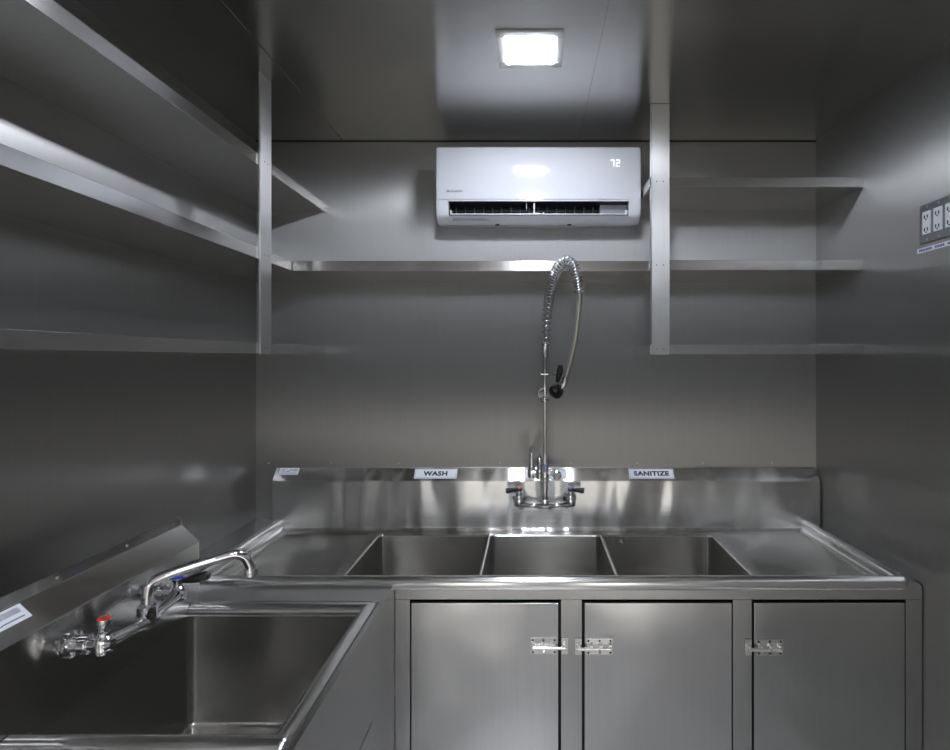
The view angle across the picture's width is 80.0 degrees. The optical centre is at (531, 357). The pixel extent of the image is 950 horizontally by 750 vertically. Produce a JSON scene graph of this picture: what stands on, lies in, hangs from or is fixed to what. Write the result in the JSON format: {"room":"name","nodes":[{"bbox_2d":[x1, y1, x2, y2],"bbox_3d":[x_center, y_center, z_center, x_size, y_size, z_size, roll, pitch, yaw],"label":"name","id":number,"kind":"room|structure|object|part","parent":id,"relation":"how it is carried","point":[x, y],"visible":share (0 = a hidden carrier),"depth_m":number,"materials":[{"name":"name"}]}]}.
{"room":"commercial kitchen","nodes":[
{"label":"commercial kitchen","id":0,"kind":"room"},
{"bbox_2d":[0,0,255,597],"bbox_3d":[-1.152,0.307,0.150,0.050,2.486,4.300,0,0,0],"label":"wall","id":1,"kind":"structure","parent":0,"point":[99,452],"depth_m":1.52,"materials":[{"name":"metal"}]},
{"bbox_2d":[0,516,199,742],"bbox_3d":[-0.954,0.574,1.087,0.053,0.263,0.975,0,0,0],"label":"backsplash","id":2,"kind":"structure","parent":1,"relation":"attached to","point":[38,685],"depth_m":1.17,"materials":[{"name":"metal"}]},
{"bbox_2d":[0,0,324,354],"bbox_3d":[-0.981,-0.449,1.075,0.289,0.873,2.449,0,0,0],"label":"wall shelf","id":3,"kind":"object","parent":1,"relation":"attached to","point":[47,51],"visible":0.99,"depth_m":1.33,"materials":[{"name":"metal"}]},
{"bbox_3d":[-0.852,-0.449,1.775,0.027,0.873,0.072,0,0,0],"label":"hanging post","id":4,"kind":"part","parent":3,"relation":"part of","materials":[{"name":"metal"}]},
{"bbox_2d":[199,518,272,558],"bbox_3d":[-1.056,0.677,1.600,0.142,0.046,1.400,0,0,0],"label":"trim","id":5,"kind":"structure","parent":1,"relation":"attached to","point":[232,539],"depth_m":2.05,"materials":[{"name":"metal"}]},
{"bbox_2d":[77,0,949,140],"bbox_3d":[0.017,-0.911,0.150,2.287,0.050,4.300,0,0,0],"label":"ceiling","id":6,"kind":"structure","parent":0,"point":[336,70],"depth_m":1.68,"materials":[{"name":"metal"}]},
{"bbox_2d":[495,30,564,67],"bbox_3d":[-0.006,-0.882,1.613,0.188,0.008,0.188,0,0,0],"label":"recessed light","id":7,"kind":"object","parent":6,"relation":"in","point":[515,48],"visible":1,"depth_m":1.60,"materials":[{"name":"white plastic"}]},
{"bbox_2d":[505,37,554,63],"bbox_3d":[-0.006,-0.881,1.613,0.138,0.007,0.138,0,0,0],"label":"diffuser","id":8,"kind":"object","parent":7,"relation":"attached to","point":[518,50],"depth_m":1.61,"materials":[{"name":"white plastic"}]},
{"bbox_2d":[256,140,815,600],"bbox_3d":[0.017,0.307,2.325,2.387,2.486,0.050,0,0,0],"label":"wall","id":9,"kind":"structure","parent":0,"point":[408,374],"depth_m":2.30,"materials":[{"name":"metal"}]},
{"bbox_2d":[293,261,648,282],"bbox_3d":[-0.216,-0.325,2.140,1.254,0.035,0.317,0,0,0],"label":"wall shelf","id":10,"kind":"object","parent":9,"relation":"attached to","point":[324,271],"visible":1,"depth_m":2.00,"materials":[{"name":"metal"}]},
{"bbox_2d":[256,141,815,141],"bbox_3d":[0.017,-0.884,2.298,2.287,0.003,0.004,0,0,0],"label":"trim","id":11,"kind":"structure","parent":9,"relation":"attached to","point":[256,141],"depth_m":2.30,"materials":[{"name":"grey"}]},
{"bbox_2d":[436,147,640,227],"bbox_3d":[0.024,-0.652,2.196,0.768,0.289,0.204,0,0,0],"label":"air conditioner","id":12,"kind":"object","parent":9,"relation":"attached to","point":[477,187],"visible":1,"depth_m":2.10,"materials":[{"name":"grey plastic"}]},
{"bbox_2d":[453,218,489,220],"bbox_3d":[-0.229,-0.522,2.122,0.138,0.008,0.009,0,0,0],"label":"print","id":13,"kind":"object","parent":12,"relation":"attached to","point":[454,219],"depth_m":2.12,"materials":[{"name":"grey"}]},
{"bbox_3d":[0.024,-0.689,2.102,0.760,0.194,0.011,0,0,0],"label":"panel","id":14,"kind":"part","parent":12,"relation":"part of","materials":[{"name":"grey plastic"}]},
{"bbox_2d":[272,467,819,530],"bbox_3d":[0.057,0.573,2.270,2.194,0.255,0.060,0,0,0],"label":"backsplash","id":15,"kind":"structure","parent":9,"relation":"attached to","point":[316,498],"depth_m":2.26,"materials":[{"name":"metal"}]},
{"bbox_2d":[633,104,863,354],"bbox_3d":[0.785,-0.449,2.129,0.747,0.873,0.340,0,0,0],"label":"wall shelf","id":16,"kind":"object","parent":9,"relation":"attached to","point":[662,194],"visible":0.97,"depth_m":1.97,"materials":[{"name":"metal"}]},
{"bbox_3d":[0.448,-0.449,1.972,0.063,0.873,0.025,0,0,0],"label":"hanging post","id":17,"kind":"part","parent":16,"relation":"part of","materials":[{"name":"metal"}]},
{"bbox_2d":[816,39,949,749],"bbox_3d":[1.185,0.307,0.150,0.050,2.486,4.300,0,0,0],"label":"wall","id":18,"kind":"structure","parent":0,"point":[883,412],"depth_m":1.80,"materials":[{"name":"metal"}]},
{"bbox_2d":[917,240,949,253],"bbox_3d":[1.159,-0.320,1.577,0.001,0.014,0.234,0,0,0],"label":"label strip","id":19,"kind":"object","parent":18,"relation":"attached to","point":[946,243],"visible":1,"depth_m":1.62,"materials":[{"name":"white paper"}]},
{"bbox_2d":[919,242,949,251],"bbox_3d":[1.159,-0.320,1.575,0.001,0.007,0.220,0,0,0],"label":"print","id":20,"kind":"object","parent":19,"relation":"attached to","point":[943,244],"depth_m":1.62,"materials":[{"name":"blue"}]},
{"bbox_2d":[920,195,949,244],"bbox_3d":[1.155,-0.395,1.582,0.009,0.114,0.194,0,0,0],"label":"outlet plate","id":21,"kind":"object","parent":18,"relation":"attached to","point":[934,215],"visible":1,"depth_m":1.61,"materials":[{"name":"grey"}]},
{"bbox_2d":[922,210,930,234],"bbox_3d":[1.153,-0.396,1.645,0.004,0.067,0.033,0,0,0],"label":"receptacle","id":22,"kind":"object","parent":21,"relation":"attached to","point":[926,214],"depth_m":1.64,"materials":[{"name":"grey plastic"}]},
{"bbox_2d":[933,206,942,231],"bbox_3d":[1.153,-0.396,1.599,0.004,0.067,0.033,0,0,0],"label":"receptacle","id":23,"kind":"object","parent":21,"relation":"attached to","point":[937,210],"depth_m":1.60,"materials":[{"name":"grey plastic"}]},
{"bbox_2d":[945,203,949,227],"bbox_3d":[1.153,-0.396,1.553,0.004,0.067,0.033,0,0,0],"label":"receptacle","id":24,"kind":"object","parent":21,"relation":"attached to","point":[947,205],"depth_m":1.56,"materials":[{"name":"grey plastic"}]},
{"bbox_3d":[0.016,1.575,0.150,2.387,0.050,4.400,0,0,0],"label":"floor","id":25,"kind":"structure","parent":0,"visible":0},
{"bbox_2d":[287,585,394,749],"bbox_3d":[-0.744,1.109,1.284,0.726,0.882,0.769,0,0,0],"label":"base cabinet","id":26,"kind":"object","parent":25,"relation":"on","point":[355,710],"visible":1,"depth_m":1.36,"materials":[{"name":"metal"}]},
{"bbox_2d":[0,516,392,749],"bbox_3d":[-0.696,0.726,1.134,0.576,0.568,1.068,0,0,0],"label":"sink","id":27,"kind":"object","parent":26,"relation":"in","point":[225,667],"visible":0.88,"depth_m":1.36,"materials":[{"name":"metal"}]},
{"bbox_2d":[0,603,31,631],"bbox_3d":[-0.964,0.479,1.010,0.025,0.024,0.125,0,0,0],"label":"sticker","id":28,"kind":"object","parent":27,"relation":"attached to","point":[9,617],"visible":1,"depth_m":1.04,"materials":[{"name":"white paper"}]},
{"bbox_2d":[0,614,24,628],"bbox_3d":[-0.964,0.478,1.009,0.018,0.016,0.108,0,0,0],"label":"print","id":29,"kind":"object","parent":28,"relation":"on","point":[6,620],"depth_m":1.04,"materials":[{"name":"grey"}]},
{"bbox_2d":[61,549,257,658],"bbox_3d":[-0.796,0.530,1.259,0.270,0.149,0.296,0,0,0],"label":"faucet","id":30,"kind":"object","parent":27,"relation":"attached to","point":[148,612],"visible":1,"depth_m":1.25,"materials":[{"name":"silver metal"}]},
{"bbox_3d":[-0.865,0.542,1.138,0.025,0.031,0.025,0,0,0],"label":"handle","id":31,"kind":"part","parent":30,"relation":"part of","materials":[{"name":"silver metal"}]},
{"bbox_3d":[-0.865,0.551,1.376,0.027,0.028,0.027,0,0,0],"label":"handle","id":32,"kind":"part","parent":30,"relation":"part of","materials":[{"name":"silver metal"}]},
{"bbox_3d":[-0.827,0.541,1.388,0.061,0.025,0.024,0,0,-21],"label":"lever","id":33,"kind":"part","parent":30,"relation":"part of","materials":[{"name":"silver metal"}]},
{"bbox_3d":[-0.765,0.507,1.306,0.234,0.103,0.031,0,0,-28],"label":"spout","id":34,"kind":"part","parent":30,"relation":"part of","materials":[{"name":"silver metal"}]},
{"bbox_3d":[-0.695,0.850,1.278,0.479,0.320,0.543,0,0,0],"label":"bowl","id":35,"kind":"part","parent":27,"relation":"part of","materials":[{"name":"metal"}]},
{"bbox_3d":[-0.413,1.174,1.197,0.012,0.492,0.474,0,0,0],"label":"door","id":36,"kind":"part","parent":26,"relation":"part of","materials":[{"name":"metal"}]},
{"bbox_2d":[395,526,921,749],"bbox_3d":[0.376,1.111,1.947,1.563,0.877,0.606,0,0,0],"label":"base cabinet","id":37,"kind":"object","parent":25,"relation":"on","point":[842,670],"visible":1,"depth_m":1.67,"materials":[{"name":"metal"}]},
{"bbox_3d":[-0.140,1.073,1.672,0.437,0.694,0.005,0,0,0],"label":"door","id":38,"kind":"part","parent":37,"relation":"part of","materials":[{"name":"metal"}]},
{"bbox_2d":[199,463,908,600],"bbox_3d":[0.038,0.736,1.978,2.232,0.618,0.643,0,0,0],"label":"sink","id":39,"kind":"object","parent":37,"relation":"in","point":[701,528],"visible":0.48,"depth_m":2.21,"materials":[{"name":"metal"}]},
{"bbox_2d":[278,468,299,474],"bbox_3d":[-0.985,0.460,2.282,0.078,0.023,0.020,0,0,0],"label":"sticker","id":40,"kind":"object","parent":39,"relation":"on","point":[283,471],"visible":1,"depth_m":2.28,"materials":[{"name":"white paper"}]},
{"bbox_3d":[-0.388,0.868,1.968,0.445,0.355,0.545,0,0,0],"label":"bowl","id":41,"kind":"part","parent":39,"relation":"part of","materials":[{"name":"metal"}]},
{"bbox_2d":[414,469,456,478],"bbox_3d":[-0.389,0.468,2.275,0.171,0.034,0.030,0,0,0],"label":"sign","id":42,"kind":"object","parent":39,"relation":"attached to","point":[419,473],"visible":1,"depth_m":2.27,"materials":[{"name":"white plastic"}]},
{"bbox_2d":[505,256,584,510],"bbox_3d":[0.050,0.123,2.083,0.307,0.940,0.434,0,0,0],"label":"faucet","id":43,"kind":"object","parent":39,"relation":"attached to","point":[556,390],"visible":1,"depth_m":2.13,"materials":[{"name":"silver metal"}]},
{"bbox_3d":[-0.081,0.513,2.180,0.045,0.022,0.023,0,0,0],"label":"lever","id":44,"kind":"part","parent":43,"relation":"part of","materials":[{"name":"black plastic"}]},
{"bbox_3d":[0.011,0.399,2.074,0.030,0.131,0.253,0,0,-7],"label":"swing spout","id":45,"kind":"part","parent":43,"relation":"part of","materials":[{"name":"silver metal"}]},
{"bbox_2d":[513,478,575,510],"bbox_3d":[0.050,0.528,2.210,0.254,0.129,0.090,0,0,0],"label":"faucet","id":46,"kind":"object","parent":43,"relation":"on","point":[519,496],"depth_m":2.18,"materials":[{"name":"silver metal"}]},
{"bbox_3d":[0.096,0.450,2.173,0.034,0.034,0.034,0,0,0],"label":"tap knob","id":47,"kind":"part","parent":43,"relation":"part of","materials":[{"name":"silver metal"}]},
{"bbox_3d":[0.093,0.053,1.918,0.025,0.062,0.027,0,0,0],"label":"lever","id":48,"kind":"part","parent":43,"relation":"part of","materials":[{"name":"black rubber"}]},
{"bbox_3d":[0.181,0.513,2.180,0.045,0.022,0.023,0,0,0],"label":"lever","id":49,"kind":"part","parent":43,"relation":"part of","materials":[{"name":"black plastic"}]},
{"bbox_2d":[525,469,566,478],"bbox_3d":[0.055,0.468,2.275,0.170,0.034,0.030,0,0,0],"label":"sign","id":50,"kind":"object","parent":39,"relation":"attached to","point":[563,471],"visible":0.19,"depth_m":2.27,"materials":[{"name":"white plastic"}]},
{"bbox_3d":[0.052,0.868,1.968,0.435,0.355,0.545,0,0,0],"label":"bowl","id":51,"kind":"part","parent":39,"relation":"part of","materials":[{"name":"metal"}]},
{"bbox_2d":[628,469,673,478],"bbox_3d":[0.482,0.468,2.275,0.180,0.034,0.030,0,0,0],"label":"sign","id":52,"kind":"object","parent":39,"relation":"attached to","point":[633,473],"visible":1,"depth_m":2.27,"materials":[{"name":"white plastic"}]},
{"bbox_3d":[0.492,0.868,1.968,0.444,0.355,0.545,0,0,0],"label":"bowl","id":53,"kind":"part","parent":39,"relation":"part of","materials":[{"name":"metal"}]},
{"bbox_3d":[0.376,1.103,1.705,1.535,0.734,0.002,0,0,0],"label":"panel","id":54,"kind":"part","parent":37,"relation":"part of","materials":[{"name":"grey metal"}]},
{"bbox_3d":[0.374,1.073,1.672,0.438,0.694,0.005,0,0,0],"label":"door","id":55,"kind":"part","parent":37,"relation":"part of","materials":[{"name":"metal"}]},
{"bbox_3d":[0.882,1.073,1.672,0.448,0.694,0.005,0,0,0],"label":"door","id":56,"kind":"part","parent":37,"relation":"part of","materials":[{"name":"metal"}]}
]}

